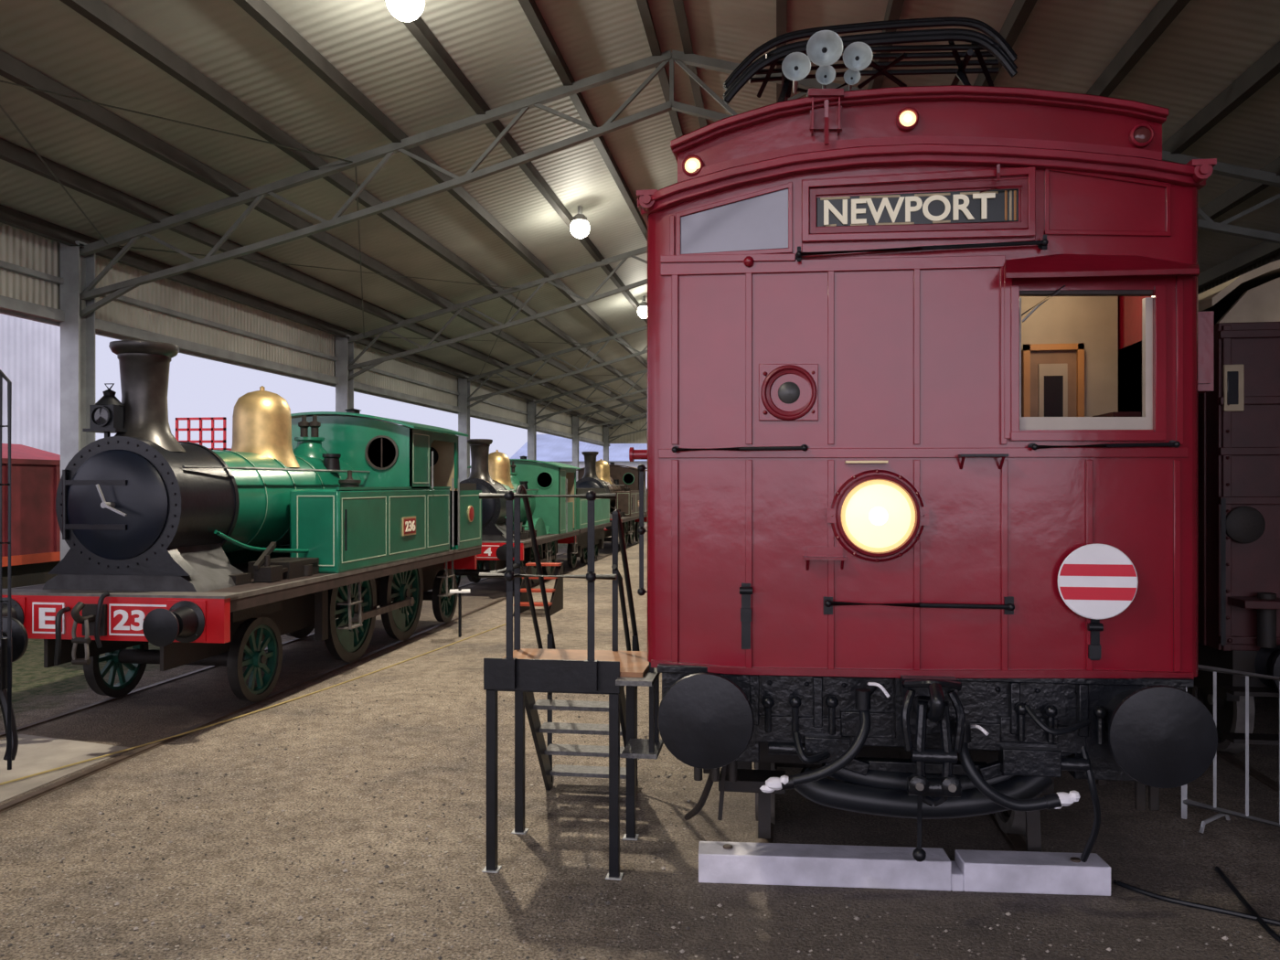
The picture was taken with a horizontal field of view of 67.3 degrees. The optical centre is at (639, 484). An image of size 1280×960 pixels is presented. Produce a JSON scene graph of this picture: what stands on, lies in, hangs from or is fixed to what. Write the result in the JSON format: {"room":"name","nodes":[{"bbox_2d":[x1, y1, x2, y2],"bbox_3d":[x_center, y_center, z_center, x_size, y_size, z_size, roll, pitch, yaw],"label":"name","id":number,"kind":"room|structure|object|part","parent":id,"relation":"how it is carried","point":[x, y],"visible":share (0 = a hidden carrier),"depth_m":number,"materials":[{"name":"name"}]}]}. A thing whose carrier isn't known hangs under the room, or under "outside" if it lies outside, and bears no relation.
{"room":"museum","nodes":[
{"label":"museum","id":0,"kind":"room"},
{"bbox_2d":[0,222,609,446],"bbox_3d":[-6.872,-3.000,28.254,0.650,1.240,66.000,0,0,8],"label":"wall","id":1,"kind":"structure","parent":0,"point":[204,325],"depth_m":18.63,"materials":[{"name":"metal"}]},
{"bbox_2d":[0,80,647,415],"bbox_3d":[-4.112,-4.103,27.456,3.922,1.066,45.010,0,0,8],"label":"rods","id":2,"kind":"object","parent":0,"point":[1,107],"depth_m":13.96,"materials":[{"name":"grey metal"}]},
{"bbox_2d":[577,396,647,435],"bbox_3d":[5.522,-4.226,48.809,17.920,3.415,0.120,0,0,8],"label":"roof truss","id":3,"kind":"object","parent":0,"point":[645,398],"depth_m":49.76,"materials":[{"name":"grey metal"}]},
{"bbox_2d":[608,416,647,442],"bbox_3d":[6.793,-4.226,57.719,17.920,3.415,0.120,0,0,8],"label":"roof truss","id":4,"kind":"object","parent":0,"point":[636,431],"depth_m":58.76,"materials":[{"name":"grey metal"}]},
{"bbox_2d":[608,417,647,443],"bbox_3d":[7.064,-1.855,59.615,18.540,8.510,0.070,0,0,8],"label":"wall","id":5,"kind":"structure","parent":0,"point":[641,437],"depth_m":60.67,"materials":[{"name":"beige metal"}]},
{"bbox_2d":[0,522,1279,959],"bbox_3d":[9.890,2.539,69.298,240.000,0.323,260.000,0,0,8],"label":"floor","id":6,"kind":"structure","parent":0,"point":[346,821],"depth_m":6.43,"materials":[{"name":"soil"}]},
{"bbox_2d":[0,313,60,454],"bbox_3d":[-22.807,-3.600,20.680,3.000,12.000,24.500,0,0,8],"label":"shed","id":7,"kind":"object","parent":6,"relation":"on","point":[29,349],"visible":0.33,"depth_m":31.25,"materials":[{"name":"white metal"}]},
{"bbox_2d":[59,240,95,560],"bbox_3d":[-8.445,-0.605,14.438,0.500,6.010,0.560,0,0,8],"label":"steel column","id":8,"kind":"structure","parent":6,"relation":"on","point":[78,272],"depth_m":14.27,"materials":[{"name":"grey metal"}]},
{"bbox_2d":[79,49,1279,317],"bbox_3d":[0.435,-4.226,13.171,17.920,3.415,0.120,0,0,8],"label":"roof truss","id":9,"kind":"object","parent":8,"relation":"attached to","point":[117,290],"depth_m":13.55,"materials":[{"name":"grey metal"}]},
{"bbox_2d":[175,416,231,450],"bbox_3d":[-16.240,-0.045,36.258,2.000,4.890,1.200,0,0,8],"label":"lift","id":10,"kind":"object","parent":6,"relation":"on","point":[200,429],"visible":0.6,"depth_m":35.64,"materials":[{"name":"red metal"}]},
{"bbox_2d":[0,623,506,785],"bbox_3d":[-3.677,2.385,11.710,0.334,0.032,9.948,0,0,18],"label":"rail","id":11,"kind":"object","parent":6,"relation":"on","point":[208,726],"visible":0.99,"depth_m":9.53,"materials":[{"name":"metal"}]},
{"bbox_2d":[0,526,647,813],"bbox_3d":[-2.549,2.405,28.142,1.790,0.050,61.000,0,0,8],"label":"railway track","id":12,"kind":"object","parent":6,"relation":"on","point":[5,807],"visible":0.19,"depth_m":10.15,"materials":[{"name":"metal"}]},
{"bbox_2d":[0,369,28,769],"bbox_3d":[-6.099,0.765,3.042,2.564,3.228,8.300,0,0,8],"label":"wagon","id":13,"kind":"object","parent":12,"relation":"on","point":[14,638],"visible":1,"depth_m":6.58,"materials":[{"name":"black metal"}]},
{"bbox_2d":[1,340,481,702],"bbox_3d":[-4.701,0.459,13.065,2.760,3.838,8.520,0,0,8],"label":"steam locomotive","id":14,"kind":"object","parent":12,"relation":"on","point":[199,554],"visible":0.98,"depth_m":10.61,"materials":[{"name":"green metal"}]},
{"bbox_2d":[449,438,611,590],"bbox_3d":[-2.877,0.693,25.847,2.429,3.379,11.502,0,0,8],"label":"steam locomotive","id":15,"kind":"object","parent":12,"relation":"on","point":[556,520],"visible":0.66,"depth_m":23.94,"materials":[{"name":"green metal"}]},
{"bbox_2d":[576,451,647,549],"bbox_3d":[-1.344,0.615,36.590,2.539,3.531,7.838,0,0,8],"label":"steam locomotive","id":16,"kind":"object","parent":12,"relation":"on","point":[614,478],"visible":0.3,"depth_m":35.58,"materials":[{"name":"metal"}]},
{"bbox_2d":[334,334,353,412],"bbox_3d":[-7.173,-0.605,23.348,0.500,6.010,0.560,0,0,8],"label":"steel column","id":17,"kind":"structure","parent":6,"relation":"on","point":[344,350],"depth_m":23.17,"materials":[{"name":"grey metal"}]},
{"bbox_2d":[347,245,647,381],"bbox_3d":[1.707,-4.226,22.080,17.920,3.415,0.120,0,0,8],"label":"roof truss","id":18,"kind":"object","parent":17,"relation":"attached to","point":[370,364],"depth_m":22.78,"materials":[{"name":"grey metal"}]},
{"bbox_2d":[449,588,469,637],"bbox_3d":[-2.837,2.025,15.153,0.316,0.750,0.350,0,0,-10],"label":"information board","id":19,"kind":"object","parent":6,"relation":"on","point":[459,592],"visible":1,"depth_m":15.13,"materials":[{"name":"black paint"}]},
{"bbox_2d":[458,376,469,481],"bbox_3d":[-5.902,-0.605,32.257,0.500,6.010,0.560,0,0,8],"label":"steel column","id":20,"kind":"structure","parent":6,"relation":"on","point":[464,387],"depth_m":32.08,"materials":[{"name":"grey metal"}]},
{"bbox_2d":[467,325,647,408],"bbox_3d":[2.978,-4.226,30.990,17.920,3.415,0.120,0,0,8],"label":"roof truss","id":21,"kind":"object","parent":20,"relation":"attached to","point":[483,397],"depth_m":31.78,"materials":[{"name":"grey metal"}]},
{"bbox_2d":[527,399,536,460],"bbox_3d":[-4.630,-0.605,41.167,0.500,6.010,0.560,0,0,8],"label":"steel column","id":22,"kind":"structure","parent":6,"relation":"on","point":[531,406],"depth_m":40.99,"materials":[{"name":"grey metal"}]},
{"bbox_2d":[534,368,647,425],"bbox_3d":[4.250,-4.226,39.900,17.920,3.415,0.120,0,0,8],"label":"roof truss","id":23,"kind":"object","parent":22,"relation":"attached to","point":[644,371],"depth_m":40.77,"materials":[{"name":"grey metal"}]},
{"bbox_2d":[512,561,563,616],"bbox_3d":[-1.904,1.950,18.050,0.670,0.900,1.200,0,0,8],"label":"wooden steps","id":24,"kind":"structure","parent":6,"relation":"on","point":[556,604],"depth_m":18.10,"materials":[{"name":"brown wood"}]},
{"bbox_2d":[479,484,649,880],"bbox_3d":[-0.360,1.222,6.769,1.015,2.442,1.890,0,0,8],"label":"access platform","id":25,"kind":"object","parent":6,"relation":"on","point":[523,671],"visible":0.98,"depth_m":6.32,"materials":[{"name":"black paint"}]},
{"bbox_3d":[-0.493,1.738,6.262,0.875,1.325,0.760,0,0,8],"label":"frame","id":26,"kind":"part","parent":25,"relation":"part of","materials":[{"name":"black paint"}]},
{"bbox_2d":[571,415,579,481],"bbox_3d":[-3.358,-0.605,50.077,0.500,6.010,0.560,0,0,8],"label":"steel column","id":27,"kind":"structure","parent":6,"relation":"on","point":[575,421],"depth_m":49.91,"materials":[{"name":"grey metal"}]},
{"bbox_2d":[509,434,647,489],"bbox_3d":[2.676,-1.000,82.449,24.000,6.800,18.000,0,0,8],"label":"shed","id":28,"kind":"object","parent":6,"relation":"on","point":[549,448],"visible":0.02,"depth_m":77.54,"materials":[{"name":"grey metal"}]},
{"bbox_2d":[603,425,608,463],"bbox_3d":[-2.087,-0.605,58.986,0.500,6.010,0.560,0,0,8],"label":"steel column","id":29,"kind":"structure","parent":6,"relation":"on","point":[605,429],"depth_m":58.80,"materials":[{"name":"grey metal"}]},
{"bbox_2d":[755,812,1026,851],"bbox_3d":[4.005,2.405,22.762,1.790,0.050,33.800,0,0,8],"label":"railway track","id":30,"kind":"object","parent":6,"relation":"on","point":[1016,842],"visible":0.02,"depth_m":6.46,"materials":[{"name":"metal"}]},
{"bbox_2d":[615,16,1217,862],"bbox_3d":[2.758,-0.465,14.236,3.350,5.677,19.033,0,0,8],"label":"train","id":31,"kind":"object","parent":30,"relation":"on","point":[928,367],"visible":1,"depth_m":5.20,"materials":[{"name":"paint"}]},
{"bbox_2d":[698,841,1110,895],"bbox_3d":[1.558,2.305,5.801,2.405,0.190,0.223,0,0,5],"label":"concrete block","id":32,"kind":"object","parent":6,"relation":"on","point":[871,867],"visible":0.98,"depth_m":5.72,"materials":[{"name":"grey concrete"}]},
{"bbox_2d":[1113,866,1279,941],"bbox_3d":[3.330,2.380,5.411,0.787,0.028,0.933,0,0,-15],"label":"cable","id":33,"kind":"object","parent":6,"relation":"on","point":[1253,915],"visible":1,"depth_m":5.42,"materials":[{"name":"rubber"}]},
{"bbox_2d":[1181,664,1279,832],"bbox_3d":[4.532,1.844,6.096,0.459,1.127,2.091,0,0,-37],"label":"crowd barrier","id":34,"kind":"object","parent":6,"relation":"on","point":[1221,812],"visible":0.76,"depth_m":6.65,"materials":[{"name":"metal"}]},
{"bbox_2d":[1216,696,1279,793],"bbox_3d":[8.086,2.405,23.039,1.790,0.050,32.100,0,0,8],"label":"railway track","id":35,"kind":"object","parent":6,"relation":"on","point":[1264,780],"visible":0.02,"depth_m":7.99,"materials":[{"name":"metal"}]},
{"bbox_2d":[1192,259,1279,754],"bbox_3d":[6.925,0.299,14.901,3.200,4.158,16.540,0,0,8],"label":"carriage","id":36,"kind":"object","parent":35,"relation":"on","point":[1239,421],"visible":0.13,"depth_m":7.22,"materials":[{"name":"red paint"}]},
{"bbox_3d":[-9.903,2.405,22.626,1.790,0.050,48.000,0,0,8],"label":"railway track","id":37,"kind":"object","parent":6,"relation":"on","visible":0},
{"bbox_2d":[1,443,60,588],"bbox_3d":[-11.584,0.839,10.845,2.720,3.078,12.200,0,0,8],"label":"wagon","id":38,"kind":"object","parent":37,"relation":"on","point":[35,473],"visible":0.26,"depth_m":15.27,"materials":[{"name":"red metal"}]},
{"bbox_2d":[0,0,1279,425],"bbox_3d":[2.251,-4.883,26.952,18.840,2.595,66.000,0,0,8],"label":"ceiling","id":39,"kind":"structure","parent":0,"point":[1066,46],"depth_m":12.82,"materials":[{"name":"grey metal"}]},
{"bbox_2d":[385,0,425,21],"bbox_3d":[-2.455,-5.171,10.048,0.400,0.621,0.400,0,0,8],"label":"lamp","id":40,"kind":"object","parent":39,"relation":"hanging from","point":[403,10],"visible":1,"depth_m":9.96,"materials":[{"name":"glass"}]},
{"bbox_2d":[569,205,589,238],"bbox_3d":[-1.183,-5.171,18.957,0.400,0.621,0.400,0,0,8],"label":"lamp","id":41,"kind":"object","parent":39,"relation":"hanging from","point":[580,226],"visible":1,"depth_m":18.83,"materials":[{"name":"glass"}]},
{"bbox_3d":[-1.183,-5.060,18.957,0.400,0.400,0.400,0,0,8],"label":"bulb","id":42,"kind":"part","parent":41,"relation":"part of","materials":[{"name":"beige glass"}]},
{"bbox_2d":[637,296,647,318],"bbox_3d":[0.117,-5.171,28.065,0.400,0.621,0.400,0,0,8],"label":"lamp","id":43,"kind":"object","parent":39,"relation":"hanging from","point":[642,311],"visible":0.88,"depth_m":27.93,"materials":[{"name":"glass"}]},
{"bbox_3d":[0.117,-5.060,28.065,0.400,0.400,0.400,0,0,8],"label":"bulb","id":44,"kind":"part","parent":43,"relation":"part of","materials":[{"name":"beige glass"}]},
{"bbox_2d":[0,0,1279,428],"bbox_3d":[2.419,-4.805,26.928,17.920,2.541,65.800,0,0,8],"label":"roof beams","id":45,"kind":"structure","parent":0,"point":[1267,67],"depth_m":13.18,"materials":[{"name":"grey metal"}]},
{"bbox_2d":[1197,251,1279,294],"bbox_3d":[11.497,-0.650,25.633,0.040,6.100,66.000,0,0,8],"label":"beam","id":46,"kind":"structure","parent":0,"point":[1275,257],"depth_m":16.13,"materials":[{"name":"grey metal"}]}
]}

